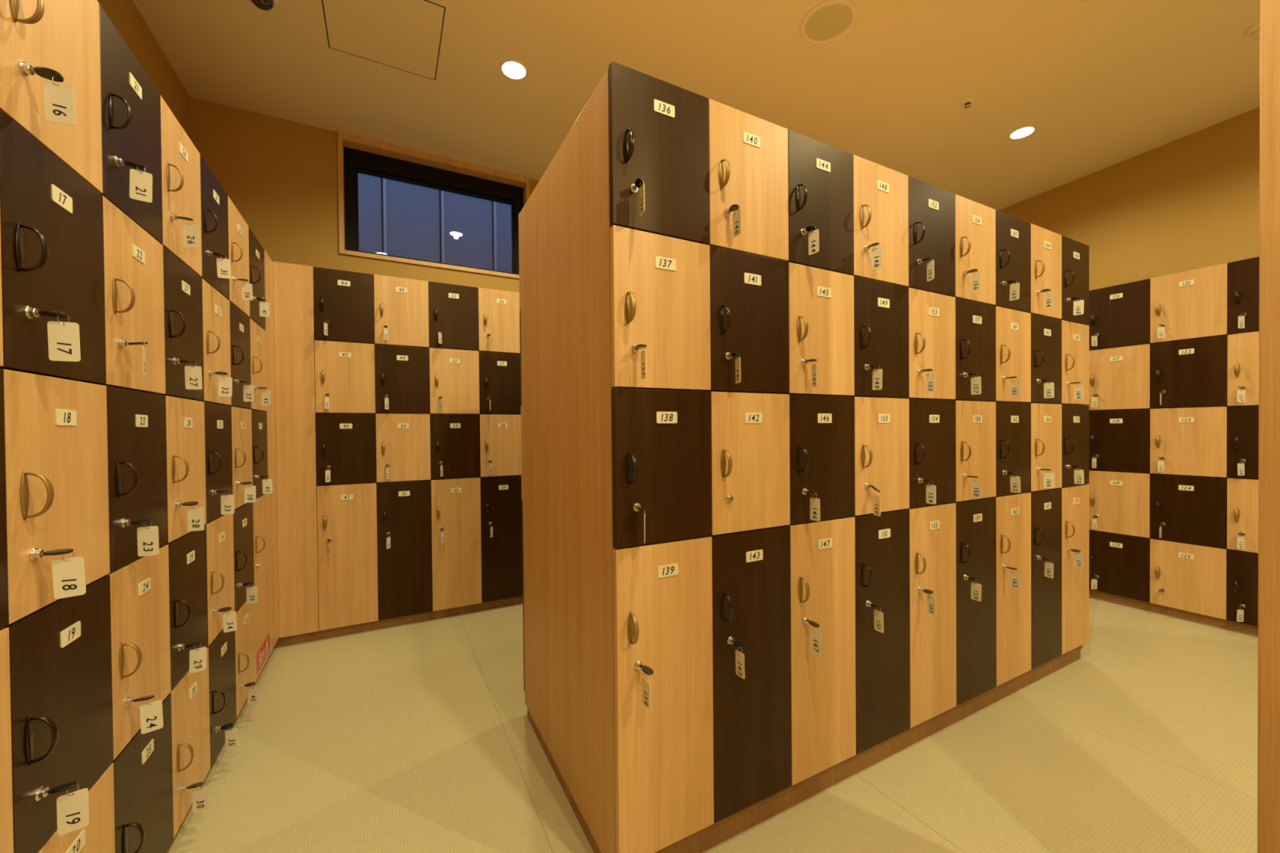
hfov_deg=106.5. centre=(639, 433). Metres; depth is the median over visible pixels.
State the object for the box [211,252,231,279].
key
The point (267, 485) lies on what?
key
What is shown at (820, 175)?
locker
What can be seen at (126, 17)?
wall
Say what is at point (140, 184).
key
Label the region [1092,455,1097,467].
key
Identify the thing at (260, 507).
locker
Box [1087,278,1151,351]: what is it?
locker
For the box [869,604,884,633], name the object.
key
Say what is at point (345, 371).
locker
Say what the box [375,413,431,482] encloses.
locker
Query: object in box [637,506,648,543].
key
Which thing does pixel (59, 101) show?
key
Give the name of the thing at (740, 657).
key
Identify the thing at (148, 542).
key
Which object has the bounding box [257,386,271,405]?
key
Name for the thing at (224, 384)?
key
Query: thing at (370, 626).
plinth
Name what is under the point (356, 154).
window
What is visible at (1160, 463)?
key
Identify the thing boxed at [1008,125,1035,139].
recessed light
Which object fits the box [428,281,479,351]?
locker
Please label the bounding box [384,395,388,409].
key
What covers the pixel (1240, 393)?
key
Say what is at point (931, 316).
locker
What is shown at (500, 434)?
locker
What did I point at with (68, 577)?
key
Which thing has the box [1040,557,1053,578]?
key
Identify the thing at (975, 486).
key
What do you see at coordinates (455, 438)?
locker
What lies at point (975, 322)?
locker
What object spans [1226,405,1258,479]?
locker
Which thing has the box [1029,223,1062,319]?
locker
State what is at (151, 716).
key
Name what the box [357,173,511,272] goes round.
window
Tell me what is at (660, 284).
locker
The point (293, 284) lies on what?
panel
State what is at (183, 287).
locker
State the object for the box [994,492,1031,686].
locker
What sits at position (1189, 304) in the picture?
locker
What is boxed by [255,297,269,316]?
key
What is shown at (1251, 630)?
plinth
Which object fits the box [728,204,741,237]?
key
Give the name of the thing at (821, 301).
locker
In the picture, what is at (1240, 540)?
key
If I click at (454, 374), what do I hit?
locker
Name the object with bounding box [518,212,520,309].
locker
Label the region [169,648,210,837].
locker
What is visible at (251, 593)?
key
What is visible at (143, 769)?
locker
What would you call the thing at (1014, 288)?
key
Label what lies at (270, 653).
plinth
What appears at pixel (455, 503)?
locker
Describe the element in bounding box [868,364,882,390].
key
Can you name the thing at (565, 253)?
tall cabinet
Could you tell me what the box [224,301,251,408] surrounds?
locker
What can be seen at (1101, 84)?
ceiling
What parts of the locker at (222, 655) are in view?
handle, number plate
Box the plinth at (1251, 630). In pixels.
[1088,589,1257,636]
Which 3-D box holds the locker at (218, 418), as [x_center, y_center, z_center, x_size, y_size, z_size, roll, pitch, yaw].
[-1.538,0.088,1.472,0.440,0.369,0.283,-1,1,-28]
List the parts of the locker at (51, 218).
handle, number plate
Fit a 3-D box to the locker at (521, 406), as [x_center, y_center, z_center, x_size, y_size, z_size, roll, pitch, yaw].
[-0.246,0.072,1.702,0.262,0.359,0.430,-1,1,-28]
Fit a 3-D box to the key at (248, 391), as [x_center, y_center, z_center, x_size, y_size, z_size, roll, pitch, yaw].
[-1.435,-0.156,1.746,0.044,0.076,0.021,-1,1,-28]
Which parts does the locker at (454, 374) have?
handle, number plate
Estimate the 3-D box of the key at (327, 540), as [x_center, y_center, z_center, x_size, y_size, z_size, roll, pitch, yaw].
[-1.581,0.578,2.433,0.021,0.075,0.044,-1,1,-28]
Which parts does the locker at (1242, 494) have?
handle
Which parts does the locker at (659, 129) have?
handle, number plate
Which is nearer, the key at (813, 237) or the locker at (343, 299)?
the key at (813, 237)
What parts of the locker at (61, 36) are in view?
handle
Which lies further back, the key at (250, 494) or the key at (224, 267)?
the key at (250, 494)
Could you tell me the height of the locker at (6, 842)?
0.369 m
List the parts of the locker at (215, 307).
handle, number plate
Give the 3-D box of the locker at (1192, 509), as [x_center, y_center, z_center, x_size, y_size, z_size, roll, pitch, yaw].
[3.134,0.408,2.686,0.440,0.369,0.281,-1,1,-28]
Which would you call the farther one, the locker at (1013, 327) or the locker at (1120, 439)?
the locker at (1120, 439)
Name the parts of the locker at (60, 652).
handle, number plate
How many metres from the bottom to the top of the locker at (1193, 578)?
0.369 m
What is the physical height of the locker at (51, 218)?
0.369 m
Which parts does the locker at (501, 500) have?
handle, number plate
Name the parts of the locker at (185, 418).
handle, number plate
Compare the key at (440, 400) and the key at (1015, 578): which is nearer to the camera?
the key at (1015, 578)
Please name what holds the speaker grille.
attached to the ceiling speaker
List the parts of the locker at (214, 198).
handle, number plate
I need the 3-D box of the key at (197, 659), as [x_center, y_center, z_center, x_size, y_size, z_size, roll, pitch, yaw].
[-1.164,0.586,1.252,0.044,0.075,0.021,-1,1,-28]
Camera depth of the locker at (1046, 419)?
1.98 m
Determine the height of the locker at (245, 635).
0.369 m
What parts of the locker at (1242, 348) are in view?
handle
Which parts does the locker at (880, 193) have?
handle, number plate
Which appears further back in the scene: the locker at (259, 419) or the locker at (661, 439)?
the locker at (259, 419)
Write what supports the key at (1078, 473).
attached to the locker at (1075, 418)
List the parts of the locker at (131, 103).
handle, number plate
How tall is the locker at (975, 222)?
0.359 m
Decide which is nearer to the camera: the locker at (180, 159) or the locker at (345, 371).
the locker at (180, 159)
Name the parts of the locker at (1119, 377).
handle, number plate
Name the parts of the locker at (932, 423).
handle, number plate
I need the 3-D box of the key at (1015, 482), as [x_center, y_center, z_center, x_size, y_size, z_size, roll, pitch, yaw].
[1.404,0.182,1.797,0.021,0.076,0.046,-1,1,-28]
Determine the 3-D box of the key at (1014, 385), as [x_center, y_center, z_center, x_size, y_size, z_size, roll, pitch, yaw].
[1.400,-0.179,1.795,0.021,0.076,0.044,-1,1,-28]
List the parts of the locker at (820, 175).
handle, number plate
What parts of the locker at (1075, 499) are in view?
handle, number plate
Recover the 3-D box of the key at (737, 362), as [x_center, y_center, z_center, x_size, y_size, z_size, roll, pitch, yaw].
[0.237,-0.163,1.178,0.021,0.076,0.045,-1,1,-28]
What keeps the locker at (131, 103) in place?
on the locker at (133, 260)
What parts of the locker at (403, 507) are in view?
handle, number plate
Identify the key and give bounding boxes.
[31,66,75,125]
[35,311,80,361]
[40,548,85,599]
[45,781,88,835]
[121,160,152,202]
[125,342,147,377]
[128,519,159,556]
[132,694,163,733]
[176,216,199,248]
[178,360,202,389]
[181,501,204,531]
[183,642,206,673]
[186,782,208,813]
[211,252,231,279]
[213,371,232,396]
[215,490,234,515]
[217,606,236,632]
[219,723,238,749]
[236,278,253,300]
[238,381,253,401]
[240,481,256,502]
[241,582,257,603]
[243,682,258,703]
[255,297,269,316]
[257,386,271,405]
[258,475,272,493]
[323,320,328,335]
[324,393,328,408]
[325,466,330,482]
[326,539,331,555]
[383,325,387,340]
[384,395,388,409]
[385,464,389,479]
[386,533,390,549]
[437,329,441,343]
[438,396,442,409]
[439,462,443,476]
[440,528,444,542]
[488,461,493,474]
[489,524,493,537]
[634,177,644,216]
[635,344,646,379]
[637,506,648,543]
[639,665,653,710]
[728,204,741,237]
[729,351,741,383]
[731,640,744,679]
[804,224,818,254]
[805,359,817,386]
[805,491,820,521]
[806,620,822,654]
[867,242,882,269]
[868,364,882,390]
[869,484,880,515]
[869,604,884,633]
[920,257,933,281]
[921,368,935,392]
[922,480,936,504]
[922,589,936,616]
[966,268,981,292]
[967,373,981,395]
[967,475,982,497]
[968,577,981,601]
[1006,279,1019,301]
[1006,376,1020,396]
[1006,471,1020,493]
[1007,566,1020,589]
[1040,288,1053,308]
[1040,379,1053,398]
[1040,468,1054,488]
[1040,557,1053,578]
[1070,297,1084,315]
[1070,382,1084,399]
[1070,466,1084,484]
[1070,549,1083,568]
[1090,394,1097,407]
[1091,333,1097,346]
[1091,576,1097,589]
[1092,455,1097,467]
[1092,515,1097,528]
[1157,324,1164,337]
[1157,457,1164,471]
[1158,391,1164,404]
[1158,524,1164,537]
[1236,386,1244,401]
[1236,533,1244,548]
[1236,605,1244,622]
[1237,460,1244,475]
[1238,312,1244,328]
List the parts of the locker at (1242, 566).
handle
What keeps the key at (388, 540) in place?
attached to the locker at (403, 507)
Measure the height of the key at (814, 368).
0.075 m
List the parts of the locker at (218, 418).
handle, number plate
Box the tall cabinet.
[520,68,1083,852]
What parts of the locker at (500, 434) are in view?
handle, number plate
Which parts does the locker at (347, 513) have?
handle, number plate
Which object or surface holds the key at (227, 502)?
attached to the locker at (218, 418)
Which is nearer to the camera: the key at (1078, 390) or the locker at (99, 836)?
the locker at (99, 836)
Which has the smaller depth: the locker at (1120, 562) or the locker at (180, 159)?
the locker at (180, 159)
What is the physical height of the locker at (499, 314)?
0.370 m
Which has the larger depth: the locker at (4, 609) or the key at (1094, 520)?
the key at (1094, 520)
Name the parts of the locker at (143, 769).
handle, number plate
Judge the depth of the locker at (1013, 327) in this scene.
1.85 m
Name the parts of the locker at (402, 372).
handle, number plate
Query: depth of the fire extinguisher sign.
2.06 m
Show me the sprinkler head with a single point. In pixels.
(967, 103)
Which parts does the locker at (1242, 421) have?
handle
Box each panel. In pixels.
[264,249,279,652]
[273,261,319,638]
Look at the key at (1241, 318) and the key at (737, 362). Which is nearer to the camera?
the key at (737, 362)
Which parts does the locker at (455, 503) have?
handle, number plate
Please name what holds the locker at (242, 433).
on the locker at (243, 534)
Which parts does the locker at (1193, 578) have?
handle, number plate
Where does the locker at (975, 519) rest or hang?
on the tall cabinet
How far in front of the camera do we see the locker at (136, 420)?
1.03 m
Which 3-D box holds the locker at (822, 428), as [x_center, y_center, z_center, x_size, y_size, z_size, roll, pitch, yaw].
[0.435,0.068,1.541,0.262,0.359,0.450,-1,1,-28]
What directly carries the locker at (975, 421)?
on the locker at (975, 519)
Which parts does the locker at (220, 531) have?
handle, number plate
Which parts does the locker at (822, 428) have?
handle, number plate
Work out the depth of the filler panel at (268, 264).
2.27 m
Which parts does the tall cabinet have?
panel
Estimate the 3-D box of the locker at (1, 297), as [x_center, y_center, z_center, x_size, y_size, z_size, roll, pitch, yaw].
[-1.010,-0.276,0.467,0.440,0.369,0.283,-1,1,-28]
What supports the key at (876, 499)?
attached to the locker at (882, 424)
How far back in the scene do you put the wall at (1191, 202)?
3.01 m
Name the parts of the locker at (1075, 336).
handle, number plate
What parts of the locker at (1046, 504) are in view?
handle, number plate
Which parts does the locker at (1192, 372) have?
handle, number plate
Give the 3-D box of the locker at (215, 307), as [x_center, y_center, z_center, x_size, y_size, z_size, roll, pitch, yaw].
[-1.541,-0.281,1.468,0.440,0.369,0.283,-1,1,-28]
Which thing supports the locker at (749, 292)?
on the locker at (750, 467)
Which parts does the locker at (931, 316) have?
handle, number plate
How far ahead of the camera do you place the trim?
0.79 m
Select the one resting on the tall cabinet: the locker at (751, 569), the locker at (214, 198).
the locker at (751, 569)
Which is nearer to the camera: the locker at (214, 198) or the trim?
the trim
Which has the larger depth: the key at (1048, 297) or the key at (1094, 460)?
the key at (1094, 460)
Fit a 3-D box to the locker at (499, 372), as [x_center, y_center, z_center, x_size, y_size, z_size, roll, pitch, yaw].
[-0.912,-0.305,3.035,0.267,0.370,0.440,-1,1,-28]
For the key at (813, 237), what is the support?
attached to the locker at (820, 175)
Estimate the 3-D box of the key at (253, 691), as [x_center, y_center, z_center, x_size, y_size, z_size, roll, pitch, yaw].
[-1.426,0.953,1.756,0.044,0.075,0.021,-1,1,-28]
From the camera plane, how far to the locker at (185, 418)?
1.28 m
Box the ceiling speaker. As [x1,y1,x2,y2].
[800,0,857,44]
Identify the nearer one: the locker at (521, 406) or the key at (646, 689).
the key at (646, 689)
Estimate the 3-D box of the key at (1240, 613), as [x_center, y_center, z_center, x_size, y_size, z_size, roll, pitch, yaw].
[3.033,0.910,2.415,0.044,0.075,0.021,-1,1,-28]
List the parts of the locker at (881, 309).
handle, number plate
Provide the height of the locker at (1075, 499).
0.719 m
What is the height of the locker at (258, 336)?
0.369 m
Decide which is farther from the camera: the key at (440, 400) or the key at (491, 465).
the key at (491, 465)
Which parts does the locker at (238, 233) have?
handle, number plate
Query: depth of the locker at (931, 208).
1.60 m
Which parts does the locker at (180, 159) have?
handle, number plate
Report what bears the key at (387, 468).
attached to the locker at (402, 440)
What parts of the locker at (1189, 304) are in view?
handle, number plate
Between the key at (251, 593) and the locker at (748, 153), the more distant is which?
the key at (251, 593)
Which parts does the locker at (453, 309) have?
handle, number plate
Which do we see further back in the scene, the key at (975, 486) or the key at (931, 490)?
the key at (975, 486)
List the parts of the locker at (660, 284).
handle, number plate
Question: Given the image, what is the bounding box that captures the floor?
[167,597,1257,852]
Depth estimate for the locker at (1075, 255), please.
2.10 m
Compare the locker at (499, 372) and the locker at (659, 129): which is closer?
the locker at (659, 129)
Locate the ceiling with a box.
[133,0,1260,210]
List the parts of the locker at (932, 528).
handle, number plate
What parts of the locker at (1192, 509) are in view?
handle, number plate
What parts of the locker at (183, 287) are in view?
handle, number plate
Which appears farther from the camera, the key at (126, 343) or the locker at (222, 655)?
the locker at (222, 655)
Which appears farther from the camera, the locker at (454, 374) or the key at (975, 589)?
the locker at (454, 374)
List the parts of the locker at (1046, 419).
handle, number plate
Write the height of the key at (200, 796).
0.076 m
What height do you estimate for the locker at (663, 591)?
0.719 m
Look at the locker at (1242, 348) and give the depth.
2.42 m
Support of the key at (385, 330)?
attached to the locker at (401, 304)
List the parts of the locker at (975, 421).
handle, number plate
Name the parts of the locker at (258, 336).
handle, number plate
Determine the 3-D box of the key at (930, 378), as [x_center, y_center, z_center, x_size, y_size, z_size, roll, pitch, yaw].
[0.935,-0.172,1.548,0.021,0.076,0.044,-1,1,-28]
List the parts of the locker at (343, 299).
handle, number plate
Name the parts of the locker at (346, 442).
handle, number plate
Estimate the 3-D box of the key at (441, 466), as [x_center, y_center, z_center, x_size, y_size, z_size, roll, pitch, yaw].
[-1.112,0.200,2.681,0.021,0.075,0.042,-1,1,-28]
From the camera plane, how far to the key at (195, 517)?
1.25 m
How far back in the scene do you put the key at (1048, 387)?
1.91 m
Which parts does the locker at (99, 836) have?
number plate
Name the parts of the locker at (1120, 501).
handle, number plate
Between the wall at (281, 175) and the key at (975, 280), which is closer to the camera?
the key at (975, 280)
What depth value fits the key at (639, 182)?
1.05 m
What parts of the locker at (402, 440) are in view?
handle, number plate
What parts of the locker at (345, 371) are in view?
handle, number plate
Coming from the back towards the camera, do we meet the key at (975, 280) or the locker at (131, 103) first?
the key at (975, 280)
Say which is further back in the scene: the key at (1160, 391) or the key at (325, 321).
the key at (1160, 391)
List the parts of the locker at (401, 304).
handle, number plate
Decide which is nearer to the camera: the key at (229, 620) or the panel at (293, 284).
the key at (229, 620)
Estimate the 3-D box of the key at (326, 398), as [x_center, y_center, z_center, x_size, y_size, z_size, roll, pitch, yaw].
[-1.588,-0.166,2.427,0.021,0.077,0.042,-1,1,-28]
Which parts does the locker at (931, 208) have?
handle, number plate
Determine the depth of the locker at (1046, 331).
1.98 m
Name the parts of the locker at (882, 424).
handle, number plate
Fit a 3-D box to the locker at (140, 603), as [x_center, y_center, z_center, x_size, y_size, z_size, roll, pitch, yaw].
[-1.269,0.460,0.974,0.440,0.369,0.283,-1,1,-28]
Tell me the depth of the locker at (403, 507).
2.62 m
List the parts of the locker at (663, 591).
handle, number plate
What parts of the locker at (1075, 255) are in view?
handle, number plate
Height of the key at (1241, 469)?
0.075 m
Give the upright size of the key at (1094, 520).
0.077 m
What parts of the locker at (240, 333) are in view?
handle, number plate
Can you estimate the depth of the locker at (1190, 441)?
2.58 m
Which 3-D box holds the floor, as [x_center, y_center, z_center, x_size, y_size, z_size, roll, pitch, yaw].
[1.387,1.095,1.363,6.100,0.100,6.100,-1,1,-28]
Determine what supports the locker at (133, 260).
on the locker at (136, 420)
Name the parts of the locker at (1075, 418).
handle, number plate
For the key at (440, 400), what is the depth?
2.67 m
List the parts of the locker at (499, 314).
handle, number plate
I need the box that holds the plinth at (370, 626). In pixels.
[273,595,522,648]
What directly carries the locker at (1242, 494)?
on the locker at (1242, 566)
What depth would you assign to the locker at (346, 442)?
2.49 m
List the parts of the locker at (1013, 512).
handle, number plate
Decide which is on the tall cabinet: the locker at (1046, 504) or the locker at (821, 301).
the locker at (1046, 504)
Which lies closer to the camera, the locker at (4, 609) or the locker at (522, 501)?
the locker at (4, 609)
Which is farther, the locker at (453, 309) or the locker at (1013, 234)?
the locker at (453, 309)
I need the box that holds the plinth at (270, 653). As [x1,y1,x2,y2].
[166,653,271,852]
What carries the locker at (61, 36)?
on the locker at (51, 218)
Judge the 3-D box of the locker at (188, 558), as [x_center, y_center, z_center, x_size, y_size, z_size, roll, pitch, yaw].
[-1.402,0.459,1.225,0.440,0.369,0.283,-1,1,-28]
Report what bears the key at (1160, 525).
attached to the locker at (1192, 509)
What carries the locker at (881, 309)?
on the locker at (882, 424)
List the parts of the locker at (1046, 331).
handle, number plate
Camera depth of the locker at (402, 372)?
2.62 m
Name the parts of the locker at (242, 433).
handle, number plate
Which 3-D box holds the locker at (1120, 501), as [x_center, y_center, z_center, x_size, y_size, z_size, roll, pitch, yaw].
[3.002,0.407,2.935,0.440,0.369,0.281,-1,1,-28]
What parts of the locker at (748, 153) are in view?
handle, number plate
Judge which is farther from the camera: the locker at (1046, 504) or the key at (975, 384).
the locker at (1046, 504)
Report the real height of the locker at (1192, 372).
0.369 m
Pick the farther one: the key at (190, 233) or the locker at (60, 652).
the key at (190, 233)
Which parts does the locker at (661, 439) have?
handle, number plate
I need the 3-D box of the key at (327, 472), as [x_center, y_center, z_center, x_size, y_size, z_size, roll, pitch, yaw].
[-1.585,0.206,2.430,0.021,0.075,0.042,-1,1,-28]
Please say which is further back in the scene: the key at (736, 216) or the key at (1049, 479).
the key at (1049, 479)
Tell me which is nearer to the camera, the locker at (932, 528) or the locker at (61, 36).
the locker at (61, 36)
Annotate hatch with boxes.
[321,0,445,79]
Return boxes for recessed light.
[500,59,527,79]
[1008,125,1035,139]
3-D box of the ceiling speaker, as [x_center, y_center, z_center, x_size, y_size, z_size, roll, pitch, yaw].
[0.820,-1.790,2.084,0.236,0.008,0.236,-1,1,-28]
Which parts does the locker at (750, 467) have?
handle, number plate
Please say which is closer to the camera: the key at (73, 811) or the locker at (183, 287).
the key at (73, 811)
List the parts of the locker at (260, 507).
handle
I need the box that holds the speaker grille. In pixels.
[805,4,851,40]
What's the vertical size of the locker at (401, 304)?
0.370 m
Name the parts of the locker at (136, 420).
handle, number plate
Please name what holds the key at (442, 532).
attached to the locker at (455, 503)
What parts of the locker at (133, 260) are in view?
handle, number plate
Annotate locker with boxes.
[0,0,102,193]
[0,110,106,383]
[0,219,3,366]
[0,368,8,629]
[0,627,13,852]
[2,575,113,852]
[3,368,110,624]
[37,763,115,852]
[95,195,165,394]
[98,4,163,244]
[106,386,168,573]
[106,544,170,759]
[111,693,173,852]
[155,246,204,400]
[160,95,202,276]
[164,524,208,691]
[165,395,206,542]
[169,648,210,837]
[200,154,229,299]
[200,279,231,404]
[204,401,232,523]
[204,514,235,645]
[207,628,236,767]
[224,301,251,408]
[227,195,249,316]
[231,406,253,509]
[233,502,254,613]
[235,600,255,717]
[244,318,266,411]
[248,226,265,329]
[251,409,267,497]
[253,493,271,681]
[313,266,374,344]
[314,340,375,413]
[315,413,376,485]
[316,482,378,631]
[373,274,429,347]
[374,344,430,413]
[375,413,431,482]
[376,480,432,620]
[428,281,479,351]
[429,347,479,414]
[430,413,479,479]
[431,476,481,611]
[478,287,519,353]
[478,351,521,414]
[480,414,521,476]
[480,475,522,603]
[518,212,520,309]
[519,309,521,404]
[520,405,522,500]
[521,501,524,691]
[608,61,709,244]
[609,225,711,391]
[611,387,711,548]
[613,536,714,852]
[706,245,789,394]
[708,98,788,261]
[708,524,791,823]
[711,391,790,535]
[784,262,854,396]
[786,129,853,275]
[786,516,856,786]
[789,394,854,524]
[848,275,909,398]
[851,509,910,754]
[852,155,908,286]
[854,396,909,515]
[903,287,955,399]
[905,502,956,728]
[906,176,955,297]
[909,399,955,508]
[951,297,995,401]
[952,497,996,706]
[953,194,995,305]
[955,400,995,502]
[990,306,1031,403]
[994,209,1031,312]
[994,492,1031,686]
[995,401,1031,496]
[1025,313,1062,404]
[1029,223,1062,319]
[1030,488,1062,669]
[1031,403,1062,491]
[1056,320,1088,404]
[1059,484,1088,654]
[1060,235,1088,324]
[1062,404,1088,487]
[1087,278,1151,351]
[1087,470,1151,537]
[1088,343,1151,410]
[1088,408,1150,473]
[1088,529,1151,602]
[1150,262,1227,343]
[1150,334,1228,408]
[1150,406,1226,477]
[1150,473,1227,548]
[1150,537,1227,619]
[1226,331,1258,406]
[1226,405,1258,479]
[1226,477,1258,553]
[1226,549,1257,626]
[1227,256,1259,334]
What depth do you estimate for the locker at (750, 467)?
1.24 m
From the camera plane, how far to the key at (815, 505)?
1.30 m
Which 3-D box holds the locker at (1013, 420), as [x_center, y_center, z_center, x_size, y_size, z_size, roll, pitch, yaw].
[1.366,0.055,2.034,0.262,0.359,0.450,-1,1,-28]
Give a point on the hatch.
(405, 35)
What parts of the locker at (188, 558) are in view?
handle, number plate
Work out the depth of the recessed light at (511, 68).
2.33 m
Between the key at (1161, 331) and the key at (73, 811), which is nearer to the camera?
the key at (73, 811)
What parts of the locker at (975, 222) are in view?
handle, number plate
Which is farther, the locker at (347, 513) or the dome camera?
the locker at (347, 513)
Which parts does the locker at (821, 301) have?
handle, number plate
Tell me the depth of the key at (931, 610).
1.55 m
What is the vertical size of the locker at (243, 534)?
0.369 m
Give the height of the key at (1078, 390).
0.076 m
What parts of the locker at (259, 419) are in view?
handle, number plate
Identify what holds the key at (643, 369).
attached to the locker at (660, 284)
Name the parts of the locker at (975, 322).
handle, number plate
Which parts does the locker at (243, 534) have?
handle, number plate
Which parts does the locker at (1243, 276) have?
handle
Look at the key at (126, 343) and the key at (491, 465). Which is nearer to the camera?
the key at (126, 343)
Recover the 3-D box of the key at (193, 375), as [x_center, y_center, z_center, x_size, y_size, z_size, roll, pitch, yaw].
[-1.169,-0.153,1.245,0.045,0.074,0.021,-1,1,-28]
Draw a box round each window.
[337,131,529,279]
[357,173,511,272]
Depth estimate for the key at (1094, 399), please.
2.90 m
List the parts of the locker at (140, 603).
handle, number plate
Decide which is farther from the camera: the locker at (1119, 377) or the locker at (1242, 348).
the locker at (1119, 377)
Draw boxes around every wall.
[97,0,190,138]
[189,96,539,574]
[999,106,1259,290]
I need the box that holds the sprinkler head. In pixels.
[960,97,975,108]
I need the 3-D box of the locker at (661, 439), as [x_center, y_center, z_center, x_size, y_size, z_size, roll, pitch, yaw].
[-0.030,0.074,1.294,0.262,0.359,0.450,-1,1,-28]
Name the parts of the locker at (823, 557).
handle, number plate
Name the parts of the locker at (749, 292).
handle, number plate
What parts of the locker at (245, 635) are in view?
handle, number plate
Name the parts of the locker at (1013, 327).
handle, number plate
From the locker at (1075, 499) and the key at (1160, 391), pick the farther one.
the key at (1160, 391)
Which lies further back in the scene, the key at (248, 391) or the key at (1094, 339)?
the key at (1094, 339)
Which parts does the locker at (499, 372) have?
handle, number plate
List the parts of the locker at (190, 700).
handle, number plate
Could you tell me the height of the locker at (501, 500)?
0.742 m
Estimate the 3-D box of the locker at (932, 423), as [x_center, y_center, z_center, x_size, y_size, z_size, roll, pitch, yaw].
[0.900,0.061,1.788,0.262,0.359,0.450,-1,1,-28]
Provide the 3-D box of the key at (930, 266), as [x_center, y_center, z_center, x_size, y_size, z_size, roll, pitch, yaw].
[0.932,-0.532,1.545,0.021,0.076,0.043,-1,1,-28]
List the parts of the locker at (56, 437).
handle, number plate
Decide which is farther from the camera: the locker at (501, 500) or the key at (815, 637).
the locker at (501, 500)
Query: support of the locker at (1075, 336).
on the locker at (1075, 418)
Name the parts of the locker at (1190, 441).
handle, number plate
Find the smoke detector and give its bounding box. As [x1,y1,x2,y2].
[1244,21,1260,39]
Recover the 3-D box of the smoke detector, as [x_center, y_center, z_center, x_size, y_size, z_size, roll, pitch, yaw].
[2.768,-1.791,2.121,0.104,0.040,0.104,-1,1,-28]
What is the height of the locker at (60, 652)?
0.369 m
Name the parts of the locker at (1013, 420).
handle, number plate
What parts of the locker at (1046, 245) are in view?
handle, number plate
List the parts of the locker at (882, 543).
handle, number plate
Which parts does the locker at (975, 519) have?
handle, number plate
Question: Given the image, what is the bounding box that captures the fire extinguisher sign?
[256,633,269,673]
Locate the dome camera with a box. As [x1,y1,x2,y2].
[250,0,278,10]
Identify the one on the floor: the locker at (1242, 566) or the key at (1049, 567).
the locker at (1242, 566)
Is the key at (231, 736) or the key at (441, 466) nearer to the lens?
the key at (231, 736)
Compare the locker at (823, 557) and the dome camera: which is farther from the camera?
the dome camera
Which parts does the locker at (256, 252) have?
handle, number plate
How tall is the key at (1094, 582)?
0.075 m
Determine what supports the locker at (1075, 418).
on the locker at (1075, 499)
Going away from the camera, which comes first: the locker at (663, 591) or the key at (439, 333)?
the locker at (663, 591)
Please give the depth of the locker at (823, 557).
1.37 m
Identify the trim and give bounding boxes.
[1257,0,1279,852]
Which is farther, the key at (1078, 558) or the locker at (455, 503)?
the locker at (455, 503)
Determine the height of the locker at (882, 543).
0.719 m
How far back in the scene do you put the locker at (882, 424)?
1.49 m
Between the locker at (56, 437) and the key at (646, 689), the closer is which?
the locker at (56, 437)
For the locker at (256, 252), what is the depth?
2.03 m
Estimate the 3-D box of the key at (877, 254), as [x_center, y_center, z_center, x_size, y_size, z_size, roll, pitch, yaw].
[0.699,-0.529,1.421,0.021,0.076,0.044,-1,1,-28]
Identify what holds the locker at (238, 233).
on the locker at (240, 333)
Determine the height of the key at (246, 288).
0.076 m
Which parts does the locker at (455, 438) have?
handle, number plate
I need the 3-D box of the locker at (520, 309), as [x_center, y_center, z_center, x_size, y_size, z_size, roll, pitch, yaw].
[-0.249,-0.288,1.699,0.262,0.359,0.430,-1,1,-28]
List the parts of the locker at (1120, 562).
handle, number plate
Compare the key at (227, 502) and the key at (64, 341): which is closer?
the key at (64, 341)
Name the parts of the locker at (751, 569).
handle, number plate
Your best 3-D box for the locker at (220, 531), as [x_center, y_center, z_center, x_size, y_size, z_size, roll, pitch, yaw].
[-1.535,0.458,1.475,0.440,0.369,0.283,-1,1,-28]
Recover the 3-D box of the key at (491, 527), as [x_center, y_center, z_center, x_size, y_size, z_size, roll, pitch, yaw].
[-0.873,0.567,2.810,0.021,0.077,0.042,-1,1,-28]
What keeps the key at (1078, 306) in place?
attached to the locker at (1075, 255)
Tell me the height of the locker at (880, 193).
0.359 m
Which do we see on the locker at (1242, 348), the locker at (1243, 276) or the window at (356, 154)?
the locker at (1243, 276)
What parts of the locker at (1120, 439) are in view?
handle, number plate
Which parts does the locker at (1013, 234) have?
handle, number plate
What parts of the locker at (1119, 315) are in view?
handle, number plate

